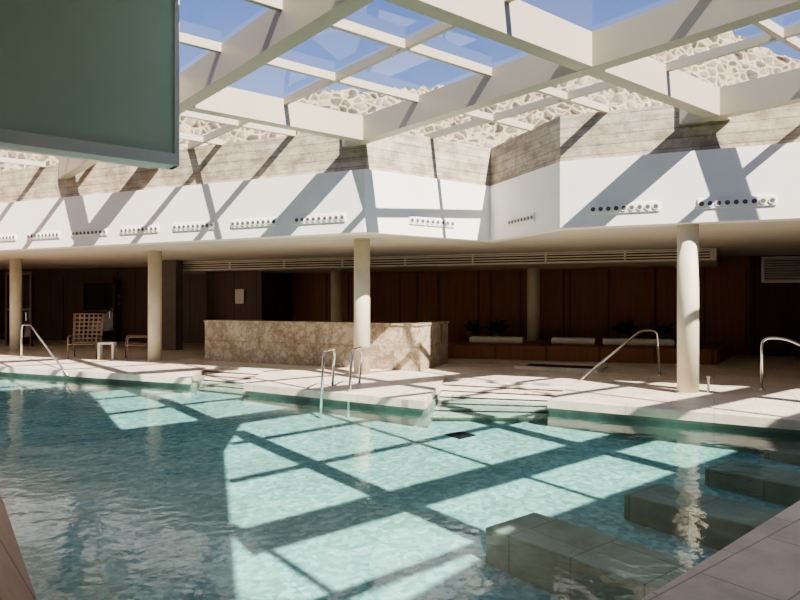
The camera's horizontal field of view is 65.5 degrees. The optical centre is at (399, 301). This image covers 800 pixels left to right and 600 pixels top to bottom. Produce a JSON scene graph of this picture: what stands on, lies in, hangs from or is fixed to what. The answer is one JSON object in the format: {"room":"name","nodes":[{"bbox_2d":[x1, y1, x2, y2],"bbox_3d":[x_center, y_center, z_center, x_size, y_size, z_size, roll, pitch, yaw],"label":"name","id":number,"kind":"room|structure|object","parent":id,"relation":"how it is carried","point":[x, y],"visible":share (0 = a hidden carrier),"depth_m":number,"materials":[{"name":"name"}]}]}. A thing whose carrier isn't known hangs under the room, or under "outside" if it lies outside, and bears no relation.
{"room":"spa","nodes":[
{"label":"spa","id":0,"kind":"room"},
{"bbox_2d":[0,0,173,152],"bbox_3d":[-7.970,-4.350,2.510,13.894,5.540,0.180,0,0,-38],"label":"projection screen","id":1,"kind":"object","parent":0,"point":[100,71],"depth_m":6.20,"materials":[{"name":"green paint"}]},
{"bbox_2d":[0,0,178,169],"bbox_3d":[-7.949,-4.290,2.534,13.932,5.660,0.260,0,0,-38],"label":"trim","id":2,"kind":"structure","parent":1,"relation":"attached to","point":[9,139],"depth_m":6.29,"materials":[{"name":"white paint"}]},
{"bbox_2d":[162,261,182,349],"bbox_3d":[-7.650,0.130,20.450,0.949,2.900,0.350,0,0,18],"label":"wall partition","id":3,"kind":"structure","parent":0,"point":[172,271],"depth_m":20.24,"materials":[{"name":"beige paint"}]},
{"bbox_2d":[199,368,262,395],"bbox_3d":[-3.885,2.010,13.975,1.730,0.750,2.750,0,0,0],"label":"steps","id":4,"kind":"structure","parent":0,"point":[238,377],"depth_m":13.94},
{"bbox_2d":[207,271,263,319],"bbox_3d":[-5.600,0.270,21.150,2.062,2.620,0.200,0,0,14],"label":"wall","id":5,"kind":"structure","parent":0,"point":[221,285],"depth_m":21.05,"materials":[{"name":"brown wood"}]},
{"bbox_2d":[235,289,243,303],"bbox_3d":[-5.400,-0.170,20.950,0.329,0.500,0.113,0,0,0],"label":"sign plaque","id":6,"kind":"object","parent":5,"relation":"attached to","point":[239,293],"depth_m":20.93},
{"bbox_2d":[0,256,749,354],"bbox_3d":[-4.850,0.105,22.950,31.637,2.950,0.330,0,0,17],"label":"wall","id":7,"kind":"structure","parent":0,"point":[599,298],"depth_m":20.66,"materials":[{"name":"brown wood"}]},
{"bbox_2d":[62,266,746,354],"bbox_3d":[-3.008,0.270,22.209,27.530,2.600,0.030,0,0,17],"label":"trim","id":8,"kind":"structure","parent":7,"relation":"attached to","point":[746,266],"depth_m":21.11,"materials":[{"name":"brown wood"}]},
{"bbox_2d":[0,381,799,599],"bbox_3d":[0.000,2.260,11.000,40.000,0.660,22.000,0,0,0],"label":"pool water","id":9,"kind":"structure","parent":0,"point":[200,498],"depth_m":7.06,"materials":[{"name":"liquid"}]},
{"bbox_2d":[445,432,475,438],"bbox_3d":[0.930,2.065,9.600,0.340,0.034,0.340,0,0,-38],"label":"drain grate","id":10,"kind":"object","parent":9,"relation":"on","point":[459,435],"visible":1,"depth_m":9.55,"materials":[{"name":"black metal"}]},
{"bbox_2d":[0,142,799,251],"bbox_3d":[-3.815,-1.920,14.404,34.356,1.200,2.891,0,0,18],"label":"wall","id":11,"kind":"structure","parent":0,"point":[560,194],"depth_m":12.27,"materials":[{"name":"white paint"}]},
{"bbox_2d":[0,234,16,241],"bbox_3d":[-10.220,-1.620,15.928,1.150,0.170,0.047,0,0,23],"label":"air vent","id":12,"kind":"object","parent":11,"relation":"in","point":[8,237],"visible":1,"depth_m":15.80,"materials":[{"name":"white metal"}]},
{"bbox_2d":[27,231,59,239],"bbox_3d":[-8.780,-1.620,15.307,1.150,0.170,0.047,0,0,23],"label":"air vent","id":13,"kind":"object","parent":11,"relation":"in","point":[55,234],"visible":1,"depth_m":15.28,"materials":[{"name":"white metal"}]},
{"bbox_2d":[71,228,106,236],"bbox_3d":[-7.340,-1.620,14.686,1.150,0.170,0.047,0,0,23],"label":"air vent","id":14,"kind":"object","parent":11,"relation":"in","point":[102,231],"visible":1,"depth_m":14.66,"materials":[{"name":"white metal"}]},
{"bbox_2d":[120,225,158,234],"bbox_3d":[-5.900,-1.620,14.065,1.150,0.170,0.047,0,0,23],"label":"air vent","id":15,"kind":"object","parent":11,"relation":"in","point":[149,228],"visible":1,"depth_m":14.04,"materials":[{"name":"white metal"}]},
{"bbox_2d":[173,221,214,231],"bbox_3d":[-4.460,-1.620,13.444,1.150,0.170,0.047,0,0,23],"label":"air vent","id":16,"kind":"object","parent":11,"relation":"in","point":[210,225],"visible":1,"depth_m":13.42,"materials":[{"name":"white metal"}]},
{"bbox_2d":[231,217,276,227],"bbox_3d":[-3.020,-1.620,12.823,1.150,0.170,0.047,0,0,23],"label":"air vent","id":17,"kind":"object","parent":11,"relation":"in","point":[259,222],"visible":1,"depth_m":12.80,"materials":[{"name":"white metal"}]},
{"bbox_2d":[294,213,345,224],"bbox_3d":[-1.580,-1.620,12.202,1.150,0.170,0.047,0,0,23],"label":"air vent","id":18,"kind":"object","parent":11,"relation":"in","point":[337,217],"visible":1,"depth_m":12.18,"materials":[{"name":"white metal"}]},
{"bbox_2d":[0,103,799,202],"bbox_3d":[-3.910,-2.945,14.135,32.120,0.850,12.870,0,0,0],"label":"cladding","id":19,"kind":"structure","parent":11,"relation":"attached to","point":[657,129],"depth_m":12.46,"materials":[{"name":"beige stone"}]},
{"bbox_2d":[409,216,454,227],"bbox_3d":[0.660,-1.620,12.700,1.150,0.170,0.047,0,0,-34],"label":"air vent","id":20,"kind":"object","parent":11,"relation":"in","point":[413,220],"visible":1,"depth_m":12.66,"materials":[{"name":"white metal"}]},
{"bbox_2d":[508,213,534,226],"bbox_3d":[2.408,-1.620,12.393,0.048,0.170,0.950,0,0,-21],"label":"air vent","id":21,"kind":"object","parent":11,"relation":"in","point":[528,218],"visible":1,"depth_m":12.33,"materials":[{"name":"white metal"}]},
{"bbox_2d":[589,201,659,214],"bbox_3d":[3.881,-1.620,10.786,1.150,0.170,0.047,0,0,22],"label":"air vent","id":22,"kind":"object","parent":11,"relation":"in","point":[653,206],"visible":1,"depth_m":10.77,"materials":[{"name":"white metal"}]},
{"bbox_2d":[697,195,776,208],"bbox_3d":[5.485,-1.620,10.153,1.150,0.170,0.047,0,0,22],"label":"air vent","id":23,"kind":"object","parent":11,"relation":"in","point":[765,200],"visible":1,"depth_m":10.13,"materials":[{"name":"white metal"}]},
{"bbox_2d":[0,339,799,599],"bbox_3d":[0.000,2.380,12.000,40.000,1.600,40.000,0,0,0],"label":"floor","id":24,"kind":"structure","parent":0,"point":[734,397],"depth_m":11.17,"materials":[{"name":"stone"}]},
{"bbox_2d":[9,259,22,351],"bbox_3d":[-12.100,0.120,19.600,0.380,2.920,0.380,0,0,0],"label":"column","id":25,"kind":"structure","parent":24,"relation":"on","point":[15,264],"depth_m":19.45,"materials":[{"name":"beige paint"}]},
{"bbox_2d":[5,272,33,346],"bbox_3d":[-13.400,0.280,21.900,1.180,2.600,0.100,0,0,17],"label":"frame","id":26,"kind":"object","parent":24,"relation":"on","point":[30,309],"visible":0.81,"depth_m":21.77,"materials":[{"name":"brown wood"}]},
{"bbox_2d":[8,275,28,343],"bbox_3d":[-13.394,0.280,21.919,1.020,2.500,0.021,0,0,17],"label":"pane","id":27,"kind":"object","parent":26,"relation":"attached to","point":[25,278],"visible":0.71,"depth_m":21.84,"materials":[{"name":"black glass"}]},
{"bbox_2d":[20,324,68,376],"bbox_3d":[-8.925,1.155,15.555,0.115,1.095,4.159,0,0,-44],"label":"pool handrail","id":28,"kind":"object","parent":24,"relation":"on","point":[31,326],"visible":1,"depth_m":15.84,"materials":[{"name":"metal"}]},
{"bbox_2d":[67,313,104,358],"bbox_3d":[-8.865,0.963,17.558,0.828,1.242,0.876,0,0,-14],"label":"lounge chair","id":29,"kind":"object","parent":24,"relation":"on","point":[97,334],"visible":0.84,"depth_m":17.81,"materials":[{"name":"brown wood"}]},
{"bbox_2d":[82,280,115,341],"bbox_3d":[-11.900,0.380,24.600,1.580,2.400,0.100,0,0,17],"label":"frame","id":30,"kind":"object","parent":24,"relation":"on","point":[113,281],"visible":0.87,"depth_m":24.46,"materials":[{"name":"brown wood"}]},
{"bbox_2d":[85,283,112,339],"bbox_3d":[-11.894,0.380,24.619,1.420,2.300,0.021,0,0,17],"label":"pane","id":31,"kind":"object","parent":30,"relation":"attached to","point":[98,296],"visible":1,"depth_m":24.58,"materials":[{"name":"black glass"}]},
{"bbox_2d":[97,342,116,359],"bbox_3d":[-8.000,1.347,17.000,0.400,0.465,0.360,0,0,-11],"label":"side table","id":32,"kind":"object","parent":24,"relation":"on","point":[100,344],"visible":1,"depth_m":16.89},
{"bbox_2d":[125,335,147,359],"bbox_3d":[-7.167,1.123,17.327,0.876,0.922,0.828,0,0,-27],"label":"lounge chair","id":33,"kind":"object","parent":24,"relation":"on","point":[127,344],"visible":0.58,"depth_m":17.07,"materials":[{"name":"brown wood"}]},
{"bbox_2d":[147,251,162,361],"bbox_3d":[-6.520,0.120,16.550,0.390,2.920,0.390,0,0,0],"label":"column","id":34,"kind":"structure","parent":24,"relation":"on","point":[154,257],"depth_m":16.39,"materials":[{"name":"beige paint"}]},
{"bbox_2d":[203,320,448,370],"bbox_3d":[-1.965,1.040,16.349,6.387,1.080,2.104,0,0,26],"label":"counter","id":35,"kind":"object","parent":24,"relation":"on","point":[420,346],"depth_m":15.31,"materials":[{"name":"stone"}]},
{"bbox_2d":[203,320,448,325],"bbox_3d":[-1.965,0.525,16.349,6.387,0.050,2.104,0,0,26],"label":"countertop","id":36,"kind":"structure","parent":35,"relation":"on","point":[240,321],"depth_m":15.38,"materials":[{"name":"stone"}]},
{"bbox_2d":[331,270,341,321],"bbox_3d":[-2.100,0.270,20.600,0.420,2.620,0.420,0,0,0],"label":"column","id":37,"kind":"structure","parent":24,"relation":"on","point":[336,275],"depth_m":20.43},
{"bbox_2d":[319,346,362,418],"bbox_3d":[-1.044,1.512,11.263,0.678,1.351,1.374,0,0,0],"label":"ladder rail","id":38,"kind":"object","parent":24,"relation":"on","point":[359,347],"depth_m":10.95,"materials":[{"name":"silver metal"}]},
{"bbox_2d":[353,238,370,375],"bbox_3d":[-0.816,0.120,13.360,0.390,2.920,0.390,0,0,0],"label":"column","id":39,"kind":"structure","parent":24,"relation":"on","point":[361,245],"depth_m":13.21,"materials":[{"name":"beige paint"}]},
{"bbox_2d":[0,372,799,454],"bbox_3d":[0.030,2.446,15.980,40.060,1.469,32.040,0,0,0],"label":"pool basin wall","id":40,"kind":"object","parent":24,"relation":"in","point":[750,439],"visible":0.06,"depth_m":9.78,"materials":[{"name":"tile"}]},
{"bbox_2d":[0,374,546,409],"bbox_3d":[-4.000,1.790,11.000,24.000,0.001,20.000,0,0,0],"label":"pool water","id":41,"kind":"object","parent":40,"relation":"in","point":[12,377],"visible":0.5,"depth_m":13.25,"materials":[{"name":"liquid"}]},
{"bbox_2d":[764,446,799,465],"bbox_3d":[5.869,2.380,7.829,0.658,0.800,2.135,0,0,-41],"label":"bench","id":42,"kind":"object","parent":40,"relation":"attached to","point":[788,455],"visible":0.22,"depth_m":8.27,"materials":[{"name":"stone"}]},
{"bbox_2d":[514,361,607,372],"bbox_3d":[3.825,1.545,14.750,1.973,0.070,1.303,0,0,24],"label":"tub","id":43,"kind":"object","parent":24,"relation":"on","point":[528,365],"visible":0.99,"depth_m":14.65,"materials":[{"name":"stone"}]},
{"bbox_2d":[448,338,731,364],"bbox_3d":[5.281,1.390,17.695,8.065,0.380,3.153,0,0,17],"label":"bench","id":44,"kind":"object","parent":24,"relation":"on","point":[459,348],"visible":0.79,"depth_m":16.57,"materials":[{"name":"brown wood"}]},
{"bbox_2d":[463,320,489,338],"bbox_3d":[2.354,0.884,19.448,1.087,0.632,1.121,0,0,-21],"label":"potted plant","id":45,"kind":"object","parent":44,"relation":"on","point":[473,327],"visible":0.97,"depth_m":19.29,"materials":[{"name":"green plant"}]},
{"bbox_2d":[469,336,523,342],"bbox_3d":[2.850,1.120,18.300,1.550,0.160,0.600,0,0,17],"label":"bench cushion","id":46,"kind":"object","parent":44,"relation":"on","point":[482,339],"visible":1,"depth_m":18.04,"materials":[{"name":"beige fabric"}]},
{"bbox_2d":[482,318,511,335],"bbox_3d":[3.032,0.859,19.315,1.104,0.683,1.382,0,0,-34],"label":"potted plant","id":47,"kind":"object","parent":44,"relation":"on","point":[497,325],"visible":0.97,"depth_m":19.17,"materials":[{"name":"green plant"}]},
{"bbox_2d":[526,268,539,340],"bbox_3d":[4.070,0.080,19.000,0.420,2.240,0.420,0,0,0],"label":"column","id":48,"kind":"structure","parent":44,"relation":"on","point":[533,274],"depth_m":18.84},
{"bbox_2d":[551,337,594,343],"bbox_3d":[4.950,1.120,17.800,1.200,0.160,0.600,0,0,17],"label":"bench cushion","id":49,"kind":"object","parent":44,"relation":"on","point":[554,340],"visible":1,"depth_m":17.54,"materials":[{"name":"beige fabric"}]},
{"bbox_2d":[608,317,641,337],"bbox_3d":[6.517,0.834,18.230,1.253,0.732,1.322,0,0,0],"label":"potted plant","id":50,"kind":"object","parent":44,"relation":"on","point":[626,327],"visible":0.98,"depth_m":18.11,"materials":[{"name":"green plant"}]},
{"bbox_2d":[602,338,674,345],"bbox_3d":[6.600,1.120,17.300,1.850,0.160,0.600,0,0,17],"label":"bench cushion","id":51,"kind":"object","parent":44,"relation":"on","point":[606,341],"visible":1,"depth_m":17.02,"materials":[{"name":"beige fabric"}]},
{"bbox_2d":[653,322,675,338],"bbox_3d":[7.576,0.900,18.071,1.007,0.600,0.988,0,0,0],"label":"potted plant","id":52,"kind":"object","parent":44,"relation":"on","point":[663,329],"visible":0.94,"depth_m":17.82,"materials":[{"name":"green plant"}]},
{"bbox_2d":[486,512,697,599],"bbox_3d":[1.694,2.380,4.869,0.658,0.800,2.135,0,0,-41],"label":"bench","id":53,"kind":"object","parent":24,"relation":"attached to","point":[568,561],"visible":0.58,"depth_m":4.93,"materials":[{"name":"stone"}]},
{"bbox_2d":[578,329,661,380],"bbox_3d":[4.561,1.089,12.879,2.247,0.985,0.164,0,0,-25],"label":"pool handrail","id":54,"kind":"object","parent":24,"relation":"on","point":[646,330],"visible":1,"depth_m":13.07,"materials":[{"name":"metal"}]},
{"bbox_2d":[676,224,699,394],"bbox_3d":[4.970,0.120,10.740,0.390,2.920,0.390,0,0,0],"label":"column","id":55,"kind":"structure","parent":24,"relation":"on","point":[687,234],"depth_m":10.59,"materials":[{"name":"beige paint"}]},
{"bbox_2d":[624,483,781,550],"bbox_3d":[3.248,2.380,5.809,0.658,0.800,2.135,0,0,-41],"label":"bench","id":56,"kind":"object","parent":24,"relation":"attached to","point":[715,522],"visible":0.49,"depth_m":5.98,"materials":[{"name":"stone"}]},
{"bbox_2d":[706,376,709,392],"bbox_3d":[5.350,1.438,10.800,0.070,0.285,0.070,0,0,0],"label":"bollard light","id":57,"kind":"object","parent":24,"relation":"on","point":[707,377],"visible":1,"depth_m":10.79,"materials":[{"name":"metal"}]},
{"bbox_2d":[705,460,799,506],"bbox_3d":[4.568,2.380,6.809,0.658,0.800,2.135,0,0,-41],"label":"bench","id":58,"kind":"object","parent":24,"relation":"attached to","point":[770,484],"visible":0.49,"depth_m":7.08,"materials":[{"name":"stone"}]},
{"bbox_2d":[758,337,799,389],"bbox_3d":[7.325,1.103,10.800,1.950,0.954,0.100,0,0,19],"label":"pool handrail","id":59,"kind":"object","parent":24,"relation":"on","point":[766,338],"visible":1,"depth_m":11.08,"materials":[{"name":"metal"}]},
{"bbox_2d":[0,221,799,269],"bbox_3d":[0.000,-1.480,18.250,40.000,0.280,27.500,0,0,0],"label":"ceiling","id":60,"kind":"structure","parent":0,"point":[781,237],"depth_m":15.46,"materials":[{"name":"paint"}]},
{"bbox_2d":[183,257,353,270],"bbox_3d":[-4.283,-1.176,19.667,6.172,0.299,0.060,0,0,20],"label":"ceiling vent","id":61,"kind":"object","parent":60,"relation":"in","point":[340,261],"depth_m":19.58,"materials":[{"name":"metal"}]},
{"bbox_2d":[183,248,717,274],"bbox_3d":[3.550,-1.175,22.175,22.900,0.310,13.650,0,0,0],"label":"ceiling dropped","id":62,"kind":"structure","parent":60,"relation":"attached to","point":[714,262],"depth_m":18.70,"materials":[{"name":"beige paint"}]},
{"bbox_2d":[370,249,676,266],"bbox_3d":[3.040,-1.176,17.031,8.294,0.298,0.060,0,0,20],"label":"ceiling vent","id":63,"kind":"object","parent":60,"relation":"in","point":[568,257],"depth_m":16.84,"materials":[{"name":"metal"}]},
{"bbox_2d":[431,380,568,421],"bbox_3d":[1.915,2.038,11.650,2.830,0.805,2.600,0,0,0],"label":"steps","id":64,"kind":"structure","parent":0,"point":[480,401],"depth_m":11.19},
{"bbox_2d":[750,255,799,355],"bbox_3d":[15.150,0.105,17.000,10.124,2.950,0.300,0,0,17],"label":"wall","id":65,"kind":"structure","parent":0,"point":[774,307],"depth_m":18.12,"materials":[{"name":"brown wood"}]},
{"bbox_2d":[761,256,799,282],"bbox_3d":[11.150,-0.920,17.930,1.300,0.760,0.100,0,0,17],"label":"air vent","id":66,"kind":"object","parent":65,"relation":"attached to","point":[771,259],"depth_m":17.96,"materials":[{"name":"metal"}]},
{"bbox_3d":[0.000,-3.620,-0.125,40.000,0.300,15.750,0,0,0],"label":"ceiling","id":67,"kind":"structure","parent":0,"visible":0},
{"bbox_2d":[0,0,799,178],"bbox_3d":[-4.000,-3.230,7.327,32.166,0.470,25.169,0,0,0],"label":"frame","id":68,"kind":"object","parent":67,"relation":"attached to","point":[560,50],"visible":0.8,"depth_m":8.59,"materials":[{"name":"beige metal"}]},
{"label":"outside","id":69,"kind":"structure","parent":0,"visible":0},
{"bbox_2d":[0,31,799,170],"bbox_3d":[0.000,-5.533,22.409,56.006,8.226,8.831,0,0,0],"label":"hillside","id":70,"kind":"structure","parent":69,"point":[757,62],"depth_m":20.12,"materials":[{"name":"beige stone"}]}
]}

